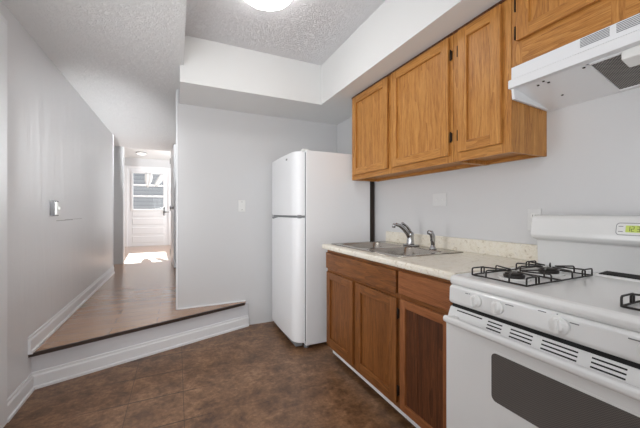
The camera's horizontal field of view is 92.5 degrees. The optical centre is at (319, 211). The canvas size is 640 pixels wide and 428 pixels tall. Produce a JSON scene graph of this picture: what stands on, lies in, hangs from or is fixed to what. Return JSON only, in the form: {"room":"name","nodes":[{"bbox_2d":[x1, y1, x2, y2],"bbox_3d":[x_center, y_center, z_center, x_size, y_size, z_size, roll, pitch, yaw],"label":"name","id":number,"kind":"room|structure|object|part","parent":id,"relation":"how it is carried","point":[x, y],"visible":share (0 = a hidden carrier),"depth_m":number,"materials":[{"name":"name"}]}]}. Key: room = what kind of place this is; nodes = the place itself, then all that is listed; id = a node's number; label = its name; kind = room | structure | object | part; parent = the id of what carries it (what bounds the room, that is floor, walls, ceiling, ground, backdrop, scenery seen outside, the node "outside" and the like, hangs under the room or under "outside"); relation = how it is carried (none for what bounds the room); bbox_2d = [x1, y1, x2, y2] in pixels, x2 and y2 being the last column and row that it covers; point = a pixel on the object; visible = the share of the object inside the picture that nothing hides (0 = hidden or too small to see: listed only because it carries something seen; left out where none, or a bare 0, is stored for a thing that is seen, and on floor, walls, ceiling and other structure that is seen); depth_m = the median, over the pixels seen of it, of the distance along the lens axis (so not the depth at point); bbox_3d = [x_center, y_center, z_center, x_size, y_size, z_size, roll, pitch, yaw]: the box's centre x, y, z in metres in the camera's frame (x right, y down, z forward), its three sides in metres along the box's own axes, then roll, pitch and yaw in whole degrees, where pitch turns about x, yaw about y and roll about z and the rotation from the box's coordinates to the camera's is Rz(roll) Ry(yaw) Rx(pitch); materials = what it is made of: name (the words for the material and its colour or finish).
{"room":"kitchen","nodes":[
{"label":"kitchen","id":0,"kind":"room"},
{"bbox_2d":[0,0,112,398],"bbox_3d":[-1.747,-0.228,1.529,0.130,3.000,6.750,0,0,-25],"label":"wall","id":1,"kind":"structure","parent":0,"point":[59,149],"depth_m":2.24,"materials":[{"name":"white paint"}]},
{"bbox_2d":[0,13,6,427],"bbox_3d":[-0.998,0.054,0.101,0.018,2.235,3.528,0,0,-25],"label":"trim","id":2,"kind":"structure","parent":1,"relation":"attached to","point":[3,22],"depth_m":1.66,"materials":[{"name":"white paint"}]},
{"bbox_2d":[7,372,34,422],"bbox_3d":[-1.820,1.116,1.863,0.022,0.112,0.362,0,0,-25],"label":"baseboard","id":3,"kind":"structure","parent":1,"relation":"attached to","point":[22,393],"depth_m":1.84,"materials":[{"name":"white paint"}]},
{"bbox_2d":[50,201,60,215],"bbox_3d":[-2.037,-0.028,2.362,0.052,0.116,0.095,0,0,-25],"label":"light switch","id":4,"kind":"object","parent":1,"relation":"attached to","point":[55,208],"visible":1,"depth_m":2.33,"materials":[{"name":"grey plastic"}]},
{"bbox_2d":[28,266,114,354],"bbox_3d":[-2.491,0.865,3.298,0.022,0.112,2.915,0,0,-25],"label":"baseboard","id":5,"kind":"structure","parent":1,"relation":"attached to","point":[35,340],"depth_m":2.55,"materials":[{"name":"white paint"}]},
{"bbox_2d":[113,135,113,265],"bbox_3d":[-3.115,-0.119,4.611,0.012,2.080,0.018,0,0,-25],"label":"trim","id":6,"kind":"structure","parent":1,"relation":"attached to","point":[113,135],"depth_m":4.61,"materials":[{"name":"white paint"}]},
{"bbox_2d":[2,0,185,150],"bbox_3d":[-2.178,-1.444,1.879,2.448,0.569,7.750,0,0,-25],"label":"ceiling","id":7,"kind":"structure","parent":0,"point":[124,58],"depth_m":2.25,"materials":[{"name":"white paint"}]},
{"bbox_2d":[114,146,121,263],"bbox_3d":[-4.213,-0.278,5.150,1.532,2.900,0.100,0,0,-25],"label":"wall","id":8,"kind":"structure","parent":0,"point":[117,149],"depth_m":5.39,"materials":[{"name":"white paint"}]},
{"bbox_2d":[122,147,124,263],"bbox_3d":[-3.514,-0.119,5.473,0.017,2.080,0.117,0,0,-25],"label":"trim","id":9,"kind":"structure","parent":8,"relation":"attached to","point":[123,148],"depth_m":5.43,"materials":[{"name":"white paint"}]},
{"bbox_2d":[31,303,247,371],"bbox_3d":[-1.342,1.056,2.608,1.626,0.231,0.050,0,0,-44],"label":"step","id":10,"kind":"structure","parent":0,"point":[51,359],"depth_m":2.42,"materials":[{"name":"white paint"}]},
{"bbox_2d":[32,315,248,389],"bbox_3d":[-1.317,1.116,2.582,1.626,0.112,0.022,0,0,-44],"label":"baseboard","id":11,"kind":"structure","parent":10,"relation":"attached to","point":[42,378],"depth_m":2.40,"materials":[{"name":"white paint"}]},
{"bbox_2d":[35,245,245,351],"bbox_3d":[-3.177,0.931,5.258,3.300,0.020,6.983,0,0,-25],"label":"floor","id":12,"kind":"structure","parent":0,"point":[138,294],"depth_m":3.11,"materials":[{"name":"brown wood"}]},
{"bbox_2d":[28,303,244,357],"bbox_3d":[-1.328,0.931,2.542,1.588,0.024,0.022,0,0,-45],"label":"step nosing","id":13,"kind":"structure","parent":12,"relation":"attached to","point":[95,339],"depth_m":2.37,"materials":[{"name":"brown"}]},
{"bbox_2d":[125,148,170,159],"bbox_3d":[-4.066,-1.588,7.040,3.400,0.280,3.200,0,0,-25],"label":"ceiling","id":14,"kind":"structure","parent":0,"point":[129,152],"depth_m":7.71,"materials":[{"name":"white paint"}]},
{"bbox_2d":[125,157,170,246],"bbox_3d":[-4.712,-0.278,8.422,3.400,2.900,0.150,0,0,-25],"label":"wall","id":15,"kind":"structure","parent":0,"point":[128,161],"depth_m":8.34,"materials":[{"name":"white paint"}]},
{"bbox_2d":[128,168,167,246],"bbox_3d":[-4.664,-0.121,8.348,0.995,2.084,0.125,0,0,-25],"label":"door","id":16,"kind":"structure","parent":15,"relation":"in","point":[146,227],"depth_m":8.34,"materials":[{"name":"white paint"}]},
{"bbox_2d":[145,173,152,186],"bbox_3d":[-4.665,-0.866,8.333,0.190,0.395,0.030,0,0,-25],"label":"swag","id":17,"kind":"object","parent":16,"relation":"hanging from","point":[148,176],"visible":1,"depth_m":8.33,"materials":[{"name":"white fabric"}]},
{"bbox_2d":[154,174,163,186],"bbox_3d":[-4.439,-0.880,8.439,0.230,0.365,0.030,0,0,-25],"label":"swag","id":18,"kind":"object","parent":16,"relation":"hanging from","point":[159,180],"visible":1,"depth_m":8.44,"materials":[{"name":"white fabric"}]},
{"bbox_2d":[125,165,170,246],"bbox_3d":[-4.676,-0.156,8.345,1.110,2.154,0.020,0,0,-25],"label":"trim","id":19,"kind":"structure","parent":15,"relation":"attached to","point":[126,167],"depth_m":8.29,"materials":[{"name":"white paint"}]},
{"bbox_2d":[3,321,414,427],"bbox_3d":[-0.045,1.222,1.111,2.860,0.100,4.550,0,0,-25],"label":"floor","id":20,"kind":"structure","parent":0,"point":[252,376],"depth_m":1.98,"materials":[{"name":"brown tile"}]},
{"bbox_2d":[272,149,373,347],"bbox_3d":[-0.005,0.314,3.067,0.806,1.716,0.739,0,0,-25],"label":"refrigerator","id":21,"kind":"object","parent":20,"relation":"on","point":[316,200],"visible":0.84,"depth_m":2.69,"materials":[{"name":"white metal"}]},
{"bbox_3d":[-0.328,0.581,2.916,0.092,1.062,0.739,0,0,-25],"label":"fresh food door","id":22,"kind":"part","parent":21,"relation":"part of","materials":[{"name":"white metal"}]},
{"bbox_3d":[-0.328,-0.243,2.916,0.092,0.546,0.739,0,0,-25],"label":"freezer door","id":23,"kind":"part","parent":21,"relation":"part of","materials":[{"name":"white metal"}]},
{"bbox_3d":[0.338,0.312,3.228,0.048,1.640,0.727,0,0,-25],"label":"panel","id":24,"kind":"part","parent":21,"relation":"part of","materials":[{"name":"black"}]},
{"bbox_2d":[326,250,406,419],"bbox_3d":[0.512,0.735,2.188,0.624,0.874,0.881,0,0,-25],"label":"base cabinet","id":25,"kind":"object","parent":20,"relation":"on","point":[363,297],"visible":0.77,"depth_m":1.94,"materials":[{"name":"brown wood"}]},
{"bbox_3d":[0.149,0.755,2.265,0.005,0.462,0.288,0,0,-25],"label":"panel","id":26,"kind":"part","parent":25,"relation":"part of","materials":[{"name":"brown wood"}]},
{"bbox_3d":[0.144,0.755,2.262,0.019,0.570,0.396,0,0,-25],"label":"door","id":27,"kind":"part","parent":25,"relation":"part of","materials":[{"name":"brown wood"}]},
{"bbox_3d":[0.237,0.383,2.062,0.018,0.125,0.858,0,0,-25],"label":"false drawer","id":28,"kind":"part","parent":25,"relation":"part of","materials":[{"name":"brown wood"}]},
{"bbox_3d":[0.339,0.755,1.860,0.005,0.462,0.306,0,0,-25],"label":"panel","id":29,"kind":"part","parent":25,"relation":"part of","materials":[{"name":"brown wood"}]},
{"bbox_3d":[0.333,0.755,1.857,0.019,0.570,0.414,0,0,-25],"label":"door","id":30,"kind":"part","parent":25,"relation":"part of","materials":[{"name":"brown wood"}]},
{"bbox_2d":[322,231,537,279],"bbox_3d":[0.587,0.234,2.015,0.653,0.124,1.298,0,0,-25],"label":"countertop","id":31,"kind":"structure","parent":25,"relation":"on","point":[486,253],"depth_m":1.73,"materials":[{"name":"beige laminate"}]},
{"bbox_2d":[332,241,462,257],"bbox_3d":[0.499,0.331,2.192,0.525,0.158,0.812,0,0,-25],"label":"sink","id":32,"kind":"object","parent":31,"relation":"in","point":[392,249],"visible":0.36,"depth_m":2.18,"materials":[{"name":"silver metal"}]},
{"bbox_3d":[0.387,0.331,2.352,0.375,0.158,0.343,0,0,-25],"label":"bowl","id":33,"kind":"part","parent":32,"relation":"part of","materials":[{"name":"silver metal"}]},
{"bbox_3d":[0.550,0.331,2.005,0.375,0.158,0.343,0,0,-25],"label":"bowl","id":34,"kind":"part","parent":32,"relation":"part of","materials":[{"name":"silver metal"}]},
{"bbox_2d":[392,222,419,246],"bbox_3d":[0.617,0.163,2.259,0.199,0.178,0.120,0,0,-25],"label":"faucet","id":35,"kind":"object","parent":32,"relation":"on","point":[410,235],"visible":1,"depth_m":2.27,"materials":[{"name":"silver metal"}]},
{"bbox_3d":[0.607,0.143,2.260,0.180,0.128,0.033,0,0,-25],"label":"spout","id":36,"kind":"part","parent":35,"relation":"part of","materials":[{"name":"silver metal"}]},
{"bbox_3d":[0.645,0.118,2.273,0.104,0.088,0.024,0,0,-29],"label":"lever","id":37,"kind":"part","parent":35,"relation":"part of","materials":[{"name":"silver metal"}]},
{"bbox_2d":[427,230,436,249],"bbox_3d":[0.756,0.188,2.063,0.060,0.130,0.048,0,0,-25],"label":"sprayer","id":38,"kind":"object","parent":32,"relation":"on","point":[430,233],"visible":0.99,"depth_m":2.05,"materials":[{"name":"silver metal"}]},
{"bbox_2d":[398,268,452,427],"bbox_3d":[0.779,0.735,1.617,0.624,0.874,0.380,0,0,-25],"label":"base cabinet","id":39,"kind":"object","parent":20,"relation":"on","point":[424,299],"visible":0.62,"depth_m":1.50,"materials":[{"name":"brown wood"}]},
{"bbox_3d":[0.505,0.759,1.490,0.019,0.590,0.336,0,0,-25],"label":"door","id":40,"kind":"part","parent":39,"relation":"part of","materials":[{"name":"brown wood"}]},
{"bbox_3d":[0.509,0.759,1.492,0.009,0.506,0.250,0,0,-25],"label":"panel","id":41,"kind":"part","parent":39,"relation":"part of","materials":[{"name":"brown wood"}]},
{"bbox_3d":[0.502,0.377,1.494,0.018,0.121,0.348,0,0,-25],"label":"drawer","id":42,"kind":"part","parent":39,"relation":"part of","materials":[{"name":"brown wood"}]},
{"bbox_2d":[443,215,639,427],"bbox_3d":[0.969,0.593,1.031,0.750,1.158,0.794,0,0,-25],"label":"gas range","id":43,"kind":"object","parent":20,"relation":"on","point":[554,341],"visible":1,"depth_m":1.01,"materials":[{"name":"white metal"}]},
{"bbox_3d":[0.563,0.327,1.121,0.027,0.045,0.045,0,0,-25],"label":"knob","id":44,"kind":"part","parent":43,"relation":"part of","materials":[{"name":"white plastic"}]},
{"bbox_3d":[0.599,0.327,1.046,0.027,0.045,0.045,0,0,-25],"label":"knob","id":45,"kind":"part","parent":43,"relation":"part of","materials":[{"name":"white plastic"}]},
{"bbox_2d":[498,275,530,281],"bbox_3d":[0.743,0.252,1.172,0.110,0.006,0.110,0,0,-25],"label":"burner","id":46,"kind":"object","parent":43,"relation":"on","point":[513,278],"depth_m":1.14,"materials":[{"name":"black metal"}]},
{"bbox_3d":[0.657,0.416,0.876,0.054,0.027,0.730,0,0,-25],"label":"handle","id":47,"kind":"part","parent":43,"relation":"part of","materials":[{"name":"white metal"}]},
{"bbox_3d":[0.691,0.683,0.900,0.044,0.607,0.762,0,0,-25],"label":"oven door","id":48,"kind":"part","parent":43,"relation":"part of","materials":[{"name":"white metal"}]},
{"bbox_3d":[0.707,0.329,0.905,0.052,0.073,0.762,0,0,-25],"label":"control panel","id":49,"kind":"part","parent":43,"relation":"part of","materials":[{"name":"white metal"}]},
{"bbox_2d":[450,265,639,332],"bbox_3d":[0.968,0.274,1.027,0.616,0.037,0.764,0,0,-25],"label":"cooktop","id":50,"kind":"object","parent":43,"relation":"in","point":[591,299],"depth_m":1.01,"materials":[{"name":"white metal"}]},
{"bbox_2d":[533,271,564,275],"bbox_3d":[0.947,0.252,1.268,0.110,0.006,0.110,0,0,-25],"label":"burner","id":51,"kind":"object","parent":43,"relation":"on","point":[554,273],"depth_m":1.23,"materials":[{"name":"black metal"}]},
{"bbox_3d":[0.678,0.327,0.876,0.027,0.052,0.052,0,0,-25],"label":"knob","id":52,"kind":"part","parent":43,"relation":"part of","materials":[{"name":"white plastic"}]},
{"bbox_3d":[1.204,0.066,1.137,0.014,0.048,0.160,0,0,-25],"label":"clock panel","id":53,"kind":"part","parent":43,"relation":"part of","materials":[{"name":"grey plastic"}]},
{"bbox_2d":[616,223,639,234],"bbox_3d":[1.204,0.066,1.137,0.014,0.043,0.155,0,0,-25],"label":"clock","id":54,"kind":"object","parent":43,"relation":"on","point":[621,228],"depth_m":1.18,"materials":[{"name":"white plastic"}]},
{"bbox_2d":[178,89,336,324],"bbox_3d":[-1.214,-0.278,4.781,1.853,2.900,3.311,0,0,-25],"label":"wall","id":55,"kind":"structure","parent":0,"point":[226,157],"depth_m":3.09,"materials":[{"name":"white paint"}]},
{"bbox_2d":[170,144,175,267],"bbox_3d":[-2.604,-0.100,5.366,0.096,2.017,0.832,0,0,-29],"label":"door","id":56,"kind":"structure","parent":55,"relation":"in","point":[173,151],"depth_m":5.06,"materials":[{"name":"white paint"}]},
{"bbox_2d":[176,89,177,309],"bbox_3d":[-1.352,-0.118,2.889,0.016,2.078,0.020,0,0,-25],"label":"trim","id":57,"kind":"structure","parent":55,"relation":"attached to","point":[176,89],"depth_m":2.88,"materials":[{"name":"white paint"}]},
{"bbox_2d":[177,300,245,309],"bbox_3d":[-1.056,0.914,3.019,0.645,0.014,0.013,0,0,-25],"label":"trim","id":58,"kind":"structure","parent":55,"relation":"attached to","point":[241,300],"depth_m":3.01,"materials":[{"name":"white paint"}]},
{"bbox_2d":[238,200,245,211],"bbox_3d":[-0.799,-0.063,3.138,0.072,0.118,0.016,0,0,-25],"label":"light switch","id":59,"kind":"object","parent":55,"relation":"attached to","point":[241,203],"visible":1,"depth_m":3.14,"materials":[{"name":"white plastic"}]},
{"bbox_2d":[185,0,384,64],"bbox_3d":[0.565,-1.565,1.036,1.805,0.327,3.899,0,0,-25],"label":"ceiling","id":60,"kind":"structure","parent":0,"point":[309,31],"depth_m":2.29,"materials":[{"name":"white paint"}]},
{"bbox_2d":[245,0,291,10],"bbox_3d":[-0.329,-1.355,1.883,0.380,0.093,0.380,0,0,-25],"label":"ceiling lamp","id":61,"kind":"object","parent":60,"relation":"attached to","point":[268,5],"visible":1,"depth_m":1.94,"materials":[{"name":"white plastic"}]},
{"bbox_2d":[179,0,500,124],"bbox_3d":[0.375,-1.377,1.246,1.690,0.701,4.439,0,0,-25],"label":"ceiling","id":62,"kind":"structure","parent":0,"point":[213,74],"depth_m":2.52,"materials":[{"name":"white paint"}]},
{"bbox_2d":[337,87,639,244],"bbox_3d":[1.204,-0.228,1.634,0.140,3.000,4.439,0,0,-25],"label":"wall","id":63,"kind":"structure","parent":0,"point":[591,165],"depth_m":1.60,"materials":[{"name":"white paint"}]},
{"bbox_2d":[352,32,485,181],"bbox_3d":[0.644,-0.655,2.309,0.303,0.743,1.113,0,0,-25],"label":"upper cabinet","id":64,"kind":"object","parent":63,"relation":"attached to","point":[403,122],"visible":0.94,"depth_m":2.09,"materials":[{"name":"brown wood"}]},
{"bbox_3d":[0.405,-0.664,2.499,0.005,0.572,0.385,0,0,-25],"label":"panel","id":65,"kind":"part","parent":64,"relation":"part of","materials":[{"name":"brown wood"}]},
{"bbox_3d":[0.400,-0.664,2.496,0.019,0.680,0.493,0,0,-25],"label":"door","id":66,"kind":"part","parent":64,"relation":"part of","materials":[{"name":"brown wood"}]},
{"bbox_3d":[0.639,-0.664,1.999,0.005,0.572,0.406,0,0,-25],"label":"panel","id":67,"kind":"part","parent":64,"relation":"part of","materials":[{"name":"brown wood"}]},
{"bbox_3d":[0.633,-0.664,1.996,0.019,0.680,0.514,0,0,-25],"label":"door","id":68,"kind":"part","parent":64,"relation":"part of","materials":[{"name":"brown wood"}]},
{"bbox_2d":[433,193,446,205],"bbox_3d":[0.858,-0.087,2.200,0.008,0.090,0.126,0,0,-25],"label":"wall plate","id":69,"kind":"object","parent":63,"relation":"attached to","point":[438,199],"visible":1,"depth_m":2.19,"materials":[{"name":"white plastic"}]},
{"bbox_2d":[386,231,537,261],"bbox_3d":[0.871,0.215,2.149,0.025,0.086,1.298,0,0,-25],"label":"backsplash","id":70,"kind":"structure","parent":63,"relation":"attached to","point":[529,252],"depth_m":1.90,"materials":[{"name":"beige laminate"}]},
{"bbox_2d":[453,0,546,164],"bbox_3d":[0.952,-0.655,1.651,0.303,0.743,0.333,0,0,-25],"label":"upper cabinet","id":71,"kind":"object","parent":63,"relation":"attached to","point":[490,127],"visible":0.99,"depth_m":1.55,"materials":[{"name":"brown wood"}]},
{"bbox_3d":[0.829,-0.667,1.592,0.005,0.565,0.140,0,0,-25],"label":"panel","id":72,"kind":"part","parent":71,"relation":"part of","materials":[{"name":"brown wood"}]},
{"bbox_3d":[0.824,-0.667,1.590,0.019,0.673,0.248,0,0,-25],"label":"door","id":73,"kind":"part","parent":71,"relation":"part of","materials":[{"name":"brown wood"}]},
{"bbox_3d":[0.841,-0.655,1.599,0.018,0.743,0.333,0,0,-25],"label":"frame","id":74,"kind":"part","parent":71,"relation":"part of","materials":[{"name":"brown wood"}]},
{"bbox_2d":[527,209,541,230],"bbox_3d":[1.131,0.041,1.615,0.008,0.118,0.070,0,0,-25],"label":"power outlet","id":75,"kind":"object","parent":63,"relation":"attached to","point":[531,213],"visible":0.52,"depth_m":1.63,"materials":[{"name":"white plastic"}]},
{"bbox_2d":[508,13,639,111],"bbox_3d":[1.181,-0.592,1.155,0.306,0.167,0.760,0,0,-25],"label":"range hood","id":76,"kind":"object","parent":63,"relation":"attached to","point":[606,61],"visible":1,"depth_m":1.25,"materials":[{"name":"white metal"}]},
{"bbox_2d":[580,27,609,47],"bbox_3d":[1.033,-0.656,1.153,0.001,0.032,0.090,0,0,-25],"label":"vent","id":77,"kind":"object","parent":76,"relation":"attached to","point":[603,35],"depth_m":1.15,"materials":[{"name":"grey metal"}]},
{"bbox_2d":[616,14,639,32],"bbox_3d":[1.079,-0.656,1.054,0.001,0.032,0.090,0,0,-25],"label":"vent","id":78,"kind":"object","parent":76,"relation":"attached to","point":[632,23],"depth_m":1.06,"materials":[{"name":"grey metal"}]},
{"bbox_2d":[621,45,639,66],"bbox_3d":[1.166,-0.552,1.007,0.081,0.047,0.237,0,0,-25],"label":"light","id":79,"kind":"object","parent":76,"relation":"attached to","point":[630,56],"depth_m":1.08,"materials":[{"name":"white plastic"}]},
{"bbox_2d":[512,0,639,67],"bbox_3d":[1.185,-0.854,1.152,0.303,0.347,0.763,0,0,-25],"label":"upper cabinet","id":80,"kind":"object","parent":63,"relation":"attached to","point":[539,27],"visible":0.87,"depth_m":1.27,"materials":[{"name":"brown wood"}]},
{"bbox_3d":[0.987,-0.895,1.256,0.005,0.110,0.240,0,0,-25],"label":"panel","id":81,"kind":"part","parent":80,"relation":"part of","materials":[{"name":"brown wood"}]},
{"bbox_3d":[0.981,-0.895,1.253,0.019,0.218,0.348,0,0,-25],"label":"door","id":82,"kind":"part","parent":80,"relation":"part of","materials":[{"name":"brown wood"}]},
{"label":"outside","id":83,"kind":"structure","parent":0,"visible":0},
{"bbox_3d":[-5.686,1.112,10.975,7.000,0.120,5.300,0,0,-25],"label":"ground","id":84,"kind":"structure","parent":83,"visible":0},
{"bbox_2d":[133,173,162,208],"bbox_3d":[-6.674,-0.488,11.671,6.200,3.080,0.400,0,0,-25],"label":"house","id":85,"kind":"structure","parent":84,"relation":"on","point":[138,179],"depth_m":11.52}
]}

